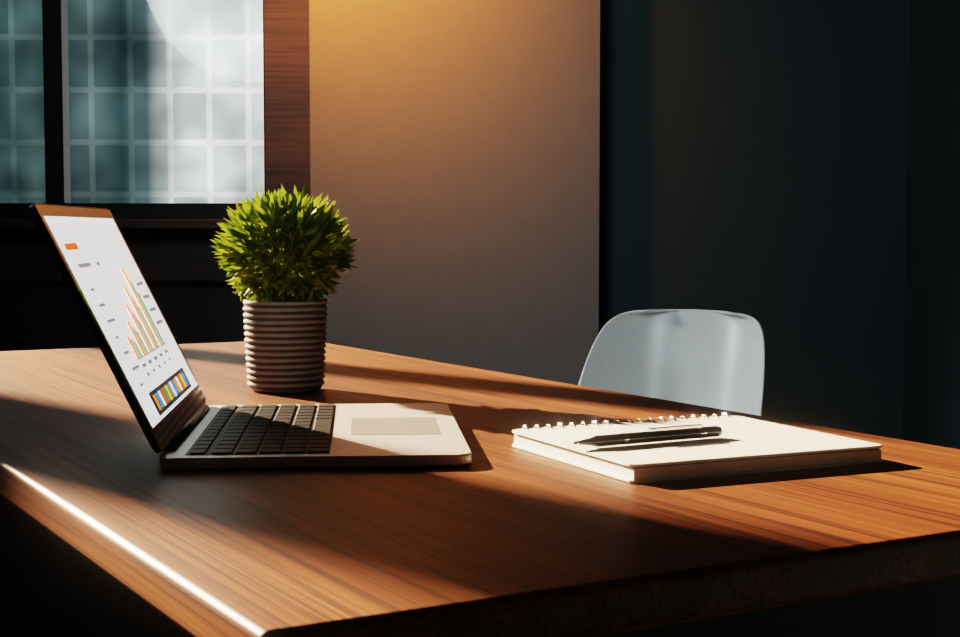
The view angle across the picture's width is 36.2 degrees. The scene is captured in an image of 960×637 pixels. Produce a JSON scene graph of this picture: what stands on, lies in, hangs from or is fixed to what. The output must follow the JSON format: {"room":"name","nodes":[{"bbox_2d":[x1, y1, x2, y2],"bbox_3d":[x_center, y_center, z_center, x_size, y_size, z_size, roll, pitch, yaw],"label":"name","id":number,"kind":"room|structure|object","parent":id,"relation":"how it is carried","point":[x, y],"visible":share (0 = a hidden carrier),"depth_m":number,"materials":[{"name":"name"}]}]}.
{"room":"office","nodes":[
{"label":"office","id":0,"kind":"room"},
{"bbox_2d":[0,612,139,636],"bbox_3d":[-1.084,0.898,1.116,4.820,0.100,5.400,0,4,-2],"label":"floor","id":1,"kind":"structure","parent":0,"point":[82,624],"depth_m":3.38,"materials":[{"name":"brown wood"}]},
{"bbox_2d":[0,341,959,636],"bbox_3d":[-0.175,0.454,1.416,0.640,0.750,1.470,-2,4,-30],"label":"desk","id":2,"kind":"object","parent":1,"relation":"on","point":[498,535],"visible":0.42,"depth_m":0.84,"materials":[{"name":"brown wood"}]},
{"bbox_2d":[29,203,470,468],"bbox_3d":[-0.166,0.003,1.143,0.298,0.181,0.300,0,4,-5],"label":"laptop","id":3,"kind":"object","parent":2,"relation":"on","point":[182,424],"visible":1,"depth_m":1.09,"materials":[{"name":"metal"}]},
{"bbox_2d":[210,184,359,392],"bbox_3d":[-0.196,-0.032,1.486,0.152,0.210,0.156,-1,4,-19],"label":"plant","id":4,"kind":"object","parent":2,"relation":"on","point":[285,327],"visible":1,"depth_m":1.46,"materials":[{"name":"green plant"}]},
{"bbox_2d":[512,413,881,482],"bbox_3d":[0.152,0.091,1.071,0.205,0.015,0.186,-2,4,-25],"label":"notebook","id":5,"kind":"object","parent":2,"relation":"on","point":[740,445],"visible":0.81,"depth_m":1.02,"materials":[{"name":"white paper"}]},
{"bbox_2d":[573,424,721,446],"bbox_3d":[0.119,0.083,1.036,0.126,0.010,0.008,-2,4,-29],"label":"pen","id":6,"kind":"object","parent":5,"relation":"on","point":[699,431],"visible":1,"depth_m":1.04,"materials":[{"name":"black metal"}]},
{"bbox_2d":[578,309,764,415],"bbox_3d":[0.322,0.359,2.829,0.436,0.733,0.492,2,4,30],"label":"chair","id":7,"kind":"object","parent":1,"relation":"on","point":[710,358],"visible":0.21,"depth_m":3.00,"materials":[{"name":"plastic"}]},
{"bbox_2d":[309,0,599,384],"bbox_3d":[-0.060,-0.702,3.504,0.685,2.800,0.100,0,4,-2],"label":"wall","id":8,"kind":"structure","parent":0,"point":[454,158],"depth_m":3.48,"materials":[{"name":"paint"}]},
{"bbox_2d":[0,0,909,573],"bbox_3d":[-1.036,-0.710,3.624,4.170,2.800,0.200,0,4,-2],"label":"wall","id":9,"kind":"structure","parent":0,"point":[753,158],"depth_m":3.60,"materials":[{"name":"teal paint"}]},
{"bbox_2d":[0,574,108,612],"bbox_3d":[-1.882,0.657,3.475,2.965,0.090,0.015,0,4,-2],"label":"baseboard","id":10,"kind":"structure","parent":9,"relation":"attached to","point":[36,593],"depth_m":3.49,"materials":[{"name":"paint"}]},
{"bbox_2d":[0,0,310,281],"bbox_3d":[-1.809,-1.061,3.510,2.880,1.945,0.340,0,4,-2],"label":"window","id":11,"kind":"structure","parent":9,"relation":"in","point":[169,242],"depth_m":3.52,"materials":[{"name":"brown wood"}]},
{"bbox_2d":[902,0,959,448],"bbox_3d":[1.225,-0.554,1.095,0.200,2.800,5.400,0,4,-2],"label":"wall","id":12,"kind":"structure","parent":0,"point":[931,395],"depth_m":3.42,"materials":[{"name":"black paint"}]},
{"label":"outside","id":13,"kind":"structure","parent":0,"visible":0},
{"bbox_2d":[0,0,263,202],"bbox_3d":[-4.192,-3.551,7.465,16.000,10.000,0.001,0,4,-2],"label":"window","id":14,"kind":"structure","parent":13,"point":[201,22],"depth_m":7.68,"materials":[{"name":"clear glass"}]}
]}

